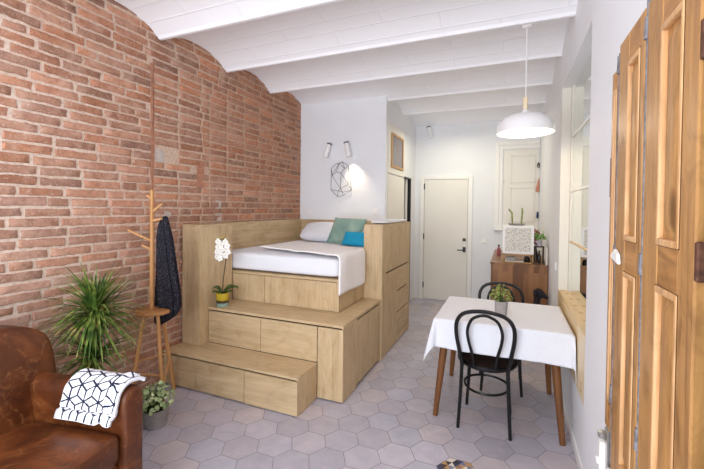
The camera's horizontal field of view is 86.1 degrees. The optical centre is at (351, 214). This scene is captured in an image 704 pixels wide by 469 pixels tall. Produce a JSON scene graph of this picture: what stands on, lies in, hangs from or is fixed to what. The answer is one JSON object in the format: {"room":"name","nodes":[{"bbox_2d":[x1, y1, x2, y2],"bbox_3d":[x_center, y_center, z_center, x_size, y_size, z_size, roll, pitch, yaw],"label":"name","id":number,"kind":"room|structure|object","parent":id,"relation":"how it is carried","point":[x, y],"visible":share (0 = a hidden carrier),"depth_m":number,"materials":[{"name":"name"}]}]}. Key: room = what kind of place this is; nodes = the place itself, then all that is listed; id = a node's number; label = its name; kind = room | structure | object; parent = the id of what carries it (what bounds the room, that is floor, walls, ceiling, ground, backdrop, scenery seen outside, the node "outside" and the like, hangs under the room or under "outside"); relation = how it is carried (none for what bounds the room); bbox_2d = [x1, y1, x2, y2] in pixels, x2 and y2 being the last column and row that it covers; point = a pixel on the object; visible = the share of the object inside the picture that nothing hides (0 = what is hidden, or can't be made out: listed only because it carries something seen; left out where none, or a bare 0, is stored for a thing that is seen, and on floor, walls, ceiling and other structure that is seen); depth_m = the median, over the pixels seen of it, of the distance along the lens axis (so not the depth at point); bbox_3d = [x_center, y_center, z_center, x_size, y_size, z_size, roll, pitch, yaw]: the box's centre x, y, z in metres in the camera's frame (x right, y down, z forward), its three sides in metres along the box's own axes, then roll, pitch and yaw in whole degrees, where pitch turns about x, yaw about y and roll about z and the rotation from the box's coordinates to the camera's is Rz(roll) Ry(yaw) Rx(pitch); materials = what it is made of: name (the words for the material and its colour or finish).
{"room":"studio apartment","nodes":[
{"label":"studio apartment","id":0,"kind":"room"},
{"bbox_2d":[0,0,300,391],"bbox_3d":[-1.902,-0.112,2.805,0.134,3.220,6.191,1,1,23],"label":"wall","id":1,"kind":"structure","parent":0,"point":[99,113],"depth_m":2.87,"materials":[{"name":"brick"}]},
{"bbox_2d":[300,96,387,220],"bbox_3d":[-0.140,-0.107,5.223,1.280,3.120,0.090,1,1,23],"label":"wall partition","id":2,"kind":"structure","parent":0,"point":[362,122],"depth_m":5.14,"materials":[{"name":"white paint"}]},
{"bbox_2d":[323,143,331,157],"bbox_3d":[-0.333,-0.885,5.169,0.125,0.205,0.100,0,1,-36],"label":"wall lamp","id":3,"kind":"object","parent":2,"relation":"attached to","point":[328,146],"visible":1,"depth_m":5.14,"materials":[{"name":"white metal"}]},
{"bbox_2d":[331,162,351,196],"bbox_3d":[-0.146,-0.486,5.163,0.315,0.479,0.015,1,1,23],"label":"wall art","id":4,"kind":"object","parent":2,"relation":"attached to","point":[340,162],"visible":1,"depth_m":5.16},
{"bbox_2d":[344,141,350,156],"bbox_3d":[-0.065,-0.880,5.059,0.096,0.205,0.124,1,1,-7],"label":"wall lamp","id":5,"kind":"object","parent":2,"relation":"attached to","point":[346,144],"visible":1,"depth_m":5.03,"materials":[{"name":"white metal"}]},
{"bbox_2d":[372,209,377,214],"bbox_3d":[0.309,-0.037,4.980,0.080,0.080,0.013,1,1,23],"label":"light switch","id":6,"kind":"object","parent":2,"relation":"attached to","point":[375,211],"visible":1,"depth_m":4.97,"materials":[{"name":"white plastic"}]},
{"bbox_2d":[114,0,577,125],"bbox_3d":[0.118,-1.639,3.026,3.600,0.330,7.485,1,1,23],"label":"ceiling","id":7,"kind":"structure","parent":0,"point":[345,24],"depth_m":3.49,"materials":[{"name":"white paint"}]},
{"bbox_2d":[157,0,342,40],"bbox_3d":[-0.166,-1.478,2.607,3.204,0.023,0.067,1,1,23],"label":"ceiling beam","id":8,"kind":"structure","parent":7,"relation":"attached to","point":[312,3],"depth_m":2.85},
{"bbox_2d":[224,11,575,72],"bbox_3d":[0.151,-1.488,3.365,3.204,0.023,0.067,1,1,23],"label":"ceiling beam","id":9,"kind":"structure","parent":7,"relation":"attached to","point":[572,13],"depth_m":3.18,"materials":[{"name":"white paint"}]},
{"bbox_2d":[269,53,561,93],"bbox_3d":[0.453,-1.498,4.087,3.204,0.023,0.067,1,1,23],"label":"ceiling beam","id":10,"kind":"structure","parent":7,"relation":"attached to","point":[555,54],"depth_m":3.93,"materials":[{"name":"white paint"}]},
{"bbox_2d":[388,82,552,100],"bbox_3d":[0.778,-1.509,4.863,3.204,0.023,0.067,1,1,23],"label":"ceiling beam","id":11,"kind":"structure","parent":7,"relation":"attached to","point":[543,83],"depth_m":4.55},
{"bbox_2d":[402,101,545,114],"bbox_3d":[1.089,-1.519,5.605,3.204,0.023,0.067,1,1,23],"label":"ceiling beam","id":12,"kind":"structure","parent":7,"relation":"attached to","point":[536,102],"depth_m":5.32,"materials":[{"name":"white paint"}]},
{"bbox_2d":[497,23,554,137],"bbox_3d":[1.358,-1.072,2.941,0.414,0.869,0.414,1,1,23],"label":"pendant lamp","id":13,"kind":"object","parent":7,"relation":"hanging from","point":[525,124],"visible":0.97,"depth_m":2.88,"materials":[{"name":"white metal"}]},
{"bbox_2d":[142,298,577,468],"bbox_3d":[-0.046,1.496,3.004,3.680,0.002,7.769,1,1,23],"label":"floor","id":14,"kind":"structure","parent":0,"point":[388,421],"depth_m":2.68,"materials":[{"name":"tile"}]},
{"bbox_2d":[0,325,142,468],"bbox_3d":[-1.633,1.031,1.185,0.857,0.960,1.740,1,1,13],"label":"leather armchair","id":15,"kind":"object","parent":14,"relation":"on","point":[31,387],"visible":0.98,"depth_m":1.79,"materials":[{"name":"brown leather"}]},
{"bbox_2d":[0,422,117,468],"bbox_3d":[-1.484,1.088,1.152,0.550,0.189,1.379,1,1,13],"label":"seat cushion","id":16,"kind":"object","parent":15,"relation":"on","point":[23,445],"depth_m":1.65,"materials":[{"name":"brown leather"}]},
{"bbox_2d":[54,368,145,427],"bbox_3d":[-1.215,0.866,1.829,0.335,0.194,0.202,1,1,13],"label":"throw blanket","id":17,"kind":"object","parent":15,"relation":"on","point":[91,396],"visible":1,"depth_m":1.77,"materials":[{"name":"white fabric"}]},
{"bbox_2d":[21,260,156,374],"bbox_3d":[-1.621,0.868,2.401,0.703,1.241,0.690,1,1,38],"label":"dracaena","id":18,"kind":"object","parent":14,"relation":"on","point":[94,303],"visible":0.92,"depth_m":2.33,"materials":[{"name":"plant"}]},
{"bbox_2d":[127,190,175,401],"bbox_3d":[-1.533,0.643,3.019,0.337,1.678,0.364,1,1,23],"label":"coat stand","id":19,"kind":"object","parent":14,"relation":"on","point":[157,312],"visible":0.68,"depth_m":2.97,"materials":[{"name":"brown wood"}]},
{"bbox_2d":[154,216,180,324],"bbox_3d":[-1.480,0.452,3.027,0.267,0.886,0.117,1,1,23],"label":"coat","id":20,"kind":"object","parent":19,"relation":"hanging from","point":[167,283],"visible":0.93,"depth_m":2.99,"materials":[{"name":"black fabric"}]},
{"bbox_2d":[142,380,174,430],"bbox_3d":[-1.396,1.331,2.660,0.270,0.310,0.268,0,1,-9],"label":"potted plant","id":21,"kind":"object","parent":14,"relation":"on","point":[155,410],"visible":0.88,"depth_m":2.61,"materials":[{"name":"green plant"}]},
{"bbox_2d":[182,223,231,344],"bbox_3d":[-1.382,0.778,3.624,0.211,1.382,0.430,1,1,23],"label":"wooden partition","id":22,"kind":"object","parent":14,"relation":"on","point":[201,272],"visible":0.64,"depth_m":3.44,"materials":[{"name":"brown wood"}]},
{"bbox_2d":[163,342,316,416],"bbox_3d":[-0.966,1.332,3.169,1.351,0.292,0.309,1,1,23],"label":"step","id":23,"kind":"structure","parent":14,"relation":"on","point":[286,385],"depth_m":3.01,"materials":[{"name":"brown wood"}]},
{"bbox_2d":[208,298,380,402],"bbox_3d":[-0.521,1.167,3.654,1.365,0.622,0.935,1,1,23],"label":"step","id":24,"kind":"structure","parent":14,"relation":"on","point":[344,345],"depth_m":3.22,"materials":[{"name":"brown wood"}]},
{"bbox_2d":[212,237,238,306],"bbox_3d":[-1.183,0.526,3.510,0.222,0.650,0.170,0,1,-28],"label":"potted orchid","id":25,"kind":"object","parent":24,"relation":"on","point":[222,297],"visible":1,"depth_m":3.49,"materials":[{"name":"plant"}]},
{"bbox_2d":[225,219,372,312],"bbox_3d":[-0.430,0.775,4.381,1.382,1.382,1.699,1,1,23],"label":"platform bed","id":26,"kind":"object","parent":14,"relation":"on","point":[314,292],"visible":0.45,"depth_m":3.65,"materials":[{"name":"brown wood"}]},
{"bbox_2d":[232,240,363,276],"bbox_3d":[-0.419,0.456,4.360,1.344,0.192,1.651,1,1,23],"label":"mattress","id":27,"kind":"object","parent":26,"relation":"on","point":[251,258],"visible":0.47,"depth_m":3.60,"materials":[{"name":"white fabric"}]},
{"bbox_2d":[260,241,364,295],"bbox_3d":[-0.400,0.509,3.946,1.315,0.366,0.704,1,1,39],"label":"quilt","id":28,"kind":"object","parent":27,"relation":"on","point":[351,259],"visible":1,"depth_m":3.62,"materials":[{"name":"white fabric"}]},
{"bbox_2d":[300,222,333,241],"bbox_3d":[-0.388,0.221,4.957,0.581,0.254,0.318,1,1,23],"label":"pillow","id":29,"kind":"object","parent":27,"relation":"on","point":[313,231],"visible":0.71,"depth_m":4.87,"materials":[{"name":"white fabric"}]},
{"bbox_2d":[326,217,366,243],"bbox_3d":[-0.067,0.198,4.583,0.456,0.320,0.238,1,1,28],"label":"cushion","id":30,"kind":"object","parent":27,"relation":"on","point":[340,226],"visible":0.75,"depth_m":4.54,"materials":[{"name":"green fabric"}]},
{"bbox_2d":[341,232,363,246],"bbox_3d":[0.050,0.279,4.320,0.340,0.162,0.147,1,1,29],"label":"cushion","id":31,"kind":"object","parent":27,"relation":"on","point":[350,238],"visible":0.81,"depth_m":4.28,"materials":[{"name":"teal fabric"}]},
{"bbox_2d":[363,222,409,360],"bbox_3d":[0.428,0.784,4.375,0.201,1.382,1.131,1,1,23],"label":"cabinet","id":32,"kind":"object","parent":14,"relation":"on","point":[386,246],"visible":0.95,"depth_m":4.04,"materials":[{"name":"brown wood"}]},
{"bbox_2d":[371,219,405,223],"bbox_3d":[0.445,0.072,4.401,0.175,0.040,0.875,1,1,23],"label":"blanket","id":33,"kind":"object","parent":32,"relation":"on","point":[384,221],"visible":0.94,"depth_m":4.11,"materials":[{"name":"white fabric"}]},
{"bbox_2d":[454,309,517,440],"bbox_3d":[0.984,1.076,2.755,0.420,0.873,0.474,1,1,25],"label":"bentwood chair","id":34,"kind":"object","parent":14,"relation":"on","point":[484,363],"visible":0.91,"depth_m":2.61,"materials":[{"name":"black paint"}]},
{"bbox_2d":[433,347,565,445],"bbox_3d":[1.161,1.139,2.990,0.894,0.745,0.813,1,1,23],"label":"dining table","id":35,"kind":"object","parent":14,"relation":"on","point":[556,370],"visible":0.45,"depth_m":2.80,"materials":[{"name":"brown wood"}]},
{"bbox_2d":[423,296,575,379],"bbox_3d":[1.138,0.911,2.965,0.964,0.306,0.898,1,1,23],"label":"tablecloth","id":36,"kind":"object","parent":35,"relation":"on","point":[544,334],"visible":0.9,"depth_m":2.64,"materials":[{"name":"white fabric"}]},
{"bbox_2d":[489,284,512,315],"bbox_3d":[1.135,0.643,2.873,0.155,0.234,0.148,1,1,-1],"label":"potted plant","id":37,"kind":"object","parent":36,"relation":"on","point":[501,305],"visible":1,"depth_m":2.85,"materials":[{"name":"green plant"}]},
{"bbox_2d":[478,282,524,396],"bbox_3d":[1.321,1.069,3.340,0.420,0.873,0.474,1,1,20],"label":"bentwood chair","id":38,"kind":"object","parent":14,"relation":"on","point":[489,283],"visible":0.23,"depth_m":3.48,"materials":[{"name":"black paint"}]},
{"bbox_2d":[490,250,547,304],"bbox_3d":[2.223,1.020,5.092,0.616,0.923,1.535,1,1,23],"label":"sideboard","id":39,"kind":"object","parent":14,"relation":"on","point":[528,277],"visible":0.44,"depth_m":4.39,"materials":[{"name":"brown wood"}]},
{"bbox_2d":[497,244,500,255],"bbox_3d":[1.998,0.480,5.133,0.048,0.150,0.048,1,1,23],"label":"bottle","id":40,"kind":"object","parent":39,"relation":"on","point":[498,248],"visible":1,"depth_m":5.12,"materials":[{"name":"red glass"}]},
{"bbox_2d":[505,259,523,261],"bbox_3d":[1.955,0.555,4.540,0.205,0.019,0.150,1,1,23],"label":"magazine","id":41,"kind":"object","parent":39,"relation":"on","point":[516,260],"visible":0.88,"depth_m":4.50,"materials":[{"name":"paper"}]},
{"bbox_2d":[506,256,515,260],"bbox_3d":[1.919,0.524,4.549,0.100,0.038,0.120,1,1,23],"label":"book","id":42,"kind":"object","parent":41,"relation":"on","point":[513,258],"visible":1,"depth_m":4.50,"materials":[{"name":"paper"}]},
{"bbox_2d":[502,225,533,263],"bbox_3d":[1.990,0.347,4.526,0.340,0.439,0.224,1,1,23],"label":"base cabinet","id":43,"kind":"object","parent":39,"relation":"on","point":[516,239],"visible":1,"depth_m":4.42,"materials":[{"name":"white ceramic"}]},
{"bbox_2d":[508,208,524,225],"bbox_3d":[1.994,0.021,4.565,0.200,0.211,0.200,1,1,23],"label":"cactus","id":44,"kind":"object","parent":43,"relation":"on","point":[512,223],"visible":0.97,"depth_m":4.54,"materials":[{"name":"green plant"}]},
{"bbox_2d":[524,256,529,262],"bbox_3d":[2.080,0.531,4.481,0.068,0.075,0.068,1,1,23],"label":"jar","id":45,"kind":"object","parent":39,"relation":"on","point":[526,258],"visible":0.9,"depth_m":4.46,"materials":[{"name":"black glass"}]},
{"bbox_2d":[530,228,539,260],"bbox_3d":[2.238,0.366,4.620,0.120,0.402,0.128,0,1,-30],"label":"flower vase","id":46,"kind":"object","parent":39,"relation":"on","point":[535,243],"visible":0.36,"depth_m":4.59,"materials":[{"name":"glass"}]},
{"bbox_2d":[534,245,543,263],"bbox_3d":[2.204,0.470,4.439,0.100,0.202,0.120,1,1,23],"label":"stand","id":47,"kind":"object","parent":39,"relation":"on","point":[542,247],"visible":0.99,"depth_m":4.40,"materials":[{"name":"black metal"}]},
{"bbox_2d":[535,229,545,245],"bbox_3d":[2.209,0.270,4.424,0.125,0.197,0.143,1,1,23],"label":"potted plant","id":48,"kind":"object","parent":47,"relation":"on","point":[539,240],"visible":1,"depth_m":4.41,"materials":[{"name":"green plant"}]},
{"bbox_2d":[537,250,540,262],"bbox_3d":[2.200,0.495,4.431,0.036,0.150,0.036,1,1,23],"label":"bottle","id":49,"kind":"object","parent":39,"relation":"on","point":[539,255],"visible":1,"depth_m":4.42,"materials":[{"name":"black glass"}]},
{"bbox_2d":[545,248,547,264],"bbox_3d":[2.213,0.473,4.284,0.022,0.200,0.022,1,1,23],"label":"candle","id":50,"kind":"object","parent":39,"relation":"on","point":[546,262],"visible":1,"depth_m":4.28,"materials":[{"name":"wax"}]},
{"bbox_2d":[533,288,547,304],"bbox_3d":[1.969,1.145,4.178,0.217,0.683,0.342,1,1,-5],"label":"dog","id":51,"kind":"object","parent":14,"relation":"on","point":[538,293],"visible":0.19,"depth_m":4.06},
{"bbox_2d":[595,0,703,468],"bbox_3d":[0.828,0.279,1.090,0.069,2.480,0.753,1,1,23],"label":"wooden shutter","id":52,"kind":"object","parent":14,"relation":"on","point":[654,395],"visible":1,"depth_m":0.94,"materials":[{"name":"brown wood"}]},
{"bbox_2d":[388,101,415,299],"bbox_3d":[0.722,-0.108,5.805,0.102,3.120,1.650,1,1,23],"label":"wall","id":53,"kind":"structure","parent":0,"point":[406,123],"depth_m":6.21,"materials":[{"name":"white paint"}]},
{"bbox_2d":[387,174,403,218],"bbox_3d":[0.628,0.430,5.446,0.016,1.955,0.840,1,1,23],"label":"closet door","id":54,"kind":"structure","parent":53,"relation":"in","point":[395,185],"depth_m":5.37,"materials":[{"name":"white paint"}]},
{"bbox_2d":[388,121,404,176],"bbox_3d":[0.651,-0.917,5.418,0.034,0.690,0.840,1,1,23],"label":"hatch","id":55,"kind":"object","parent":53,"relation":"attached to","point":[396,136],"visible":1,"depth_m":5.35,"materials":[{"name":"white paint"}]},
{"bbox_2d":[404,179,407,221],"bbox_3d":[0.832,0.433,6.114,0.065,2.030,0.190,1,1,23],"label":"sliding door","id":56,"kind":"structure","parent":53,"relation":"in","point":[405,180],"depth_m":6.13,"materials":[{"name":"white wood"}]},
{"bbox_2d":[404,176,410,300],"bbox_3d":[0.854,0.424,6.082,0.070,2.050,0.450,1,1,23],"label":"trim","id":57,"kind":"structure","parent":53,"relation":"attached to","point":[409,179],"depth_m":6.25,"materials":[{"name":"black metal"}]},
{"bbox_2d":[404,120,540,300],"bbox_3d":[1.996,-0.141,6.221,2.450,3.200,0.100,1,1,23],"label":"wall","id":58,"kind":"structure","parent":0,"point":[459,148],"depth_m":6.17,"materials":[{"name":"white paint"}]},
{"bbox_2d":[427,126,432,137],"bbox_3d":[1.313,-1.394,6.360,0.100,0.205,0.125,0,1,-9],"label":"wall lamp","id":59,"kind":"object","parent":58,"relation":"attached to","point":[428,127],"visible":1,"depth_m":6.33,"materials":[{"name":"white metal"}]},
{"bbox_2d":[419,175,472,299],"bbox_3d":[1.556,0.397,6.315,0.865,2.110,0.079,1,1,23],"label":"door","id":60,"kind":"structure","parent":58,"relation":"in","point":[445,250],"depth_m":6.33,"materials":[{"name":"white wood"}]},
{"bbox_2d":[494,139,539,230],"bbox_3d":[2.575,-0.454,5.893,0.640,1.410,0.050,1,1,23],"label":"window","id":61,"kind":"structure","parent":58,"relation":"in","point":[521,171],"depth_m":5.90,"materials":[{"name":"white wood"}]},
{"bbox_2d":[503,149,538,226],"bbox_3d":[2.635,-0.418,5.883,0.500,1.200,0.022,1,1,23],"label":"shutter","id":62,"kind":"object","parent":61,"relation":"attached to","point":[521,171],"depth_m":5.88,"materials":[{"name":"white paint"}]},
{"bbox_2d":[536,178,538,191],"bbox_3d":[2.839,-0.453,5.768,0.052,0.214,0.024,1,1,23],"label":"cloth bag","id":63,"kind":"object","parent":61,"relation":"hanging from","point":[537,186],"visible":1,"depth_m":5.76,"materials":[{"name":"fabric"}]},
{"bbox_2d":[538,0,646,468],"bbox_3d":[1.516,-0.051,2.352,0.175,3.150,7.410,1,1,23],"label":"wall","id":64,"kind":"structure","parent":0,"point":[598,27],"depth_m":1.98,"materials":[{"name":"white paint"}]},
{"bbox_2d":[563,398,581,468],"bbox_3d":[1.615,1.483,2.879,0.027,0.065,3.020,1,1,23],"label":"baseboard","id":65,"kind":"structure","parent":64,"relation":"attached to","point":[573,441],"depth_m":2.48,"materials":[{"name":"white wood"}]},
{"bbox_2d":[558,52,591,405],"bbox_3d":[1.655,-0.006,2.725,0.124,2.230,1.415,1,1,23],"label":"window","id":66,"kind":"structure","parent":64,"relation":"in","point":[576,100],"depth_m":3.02,"materials":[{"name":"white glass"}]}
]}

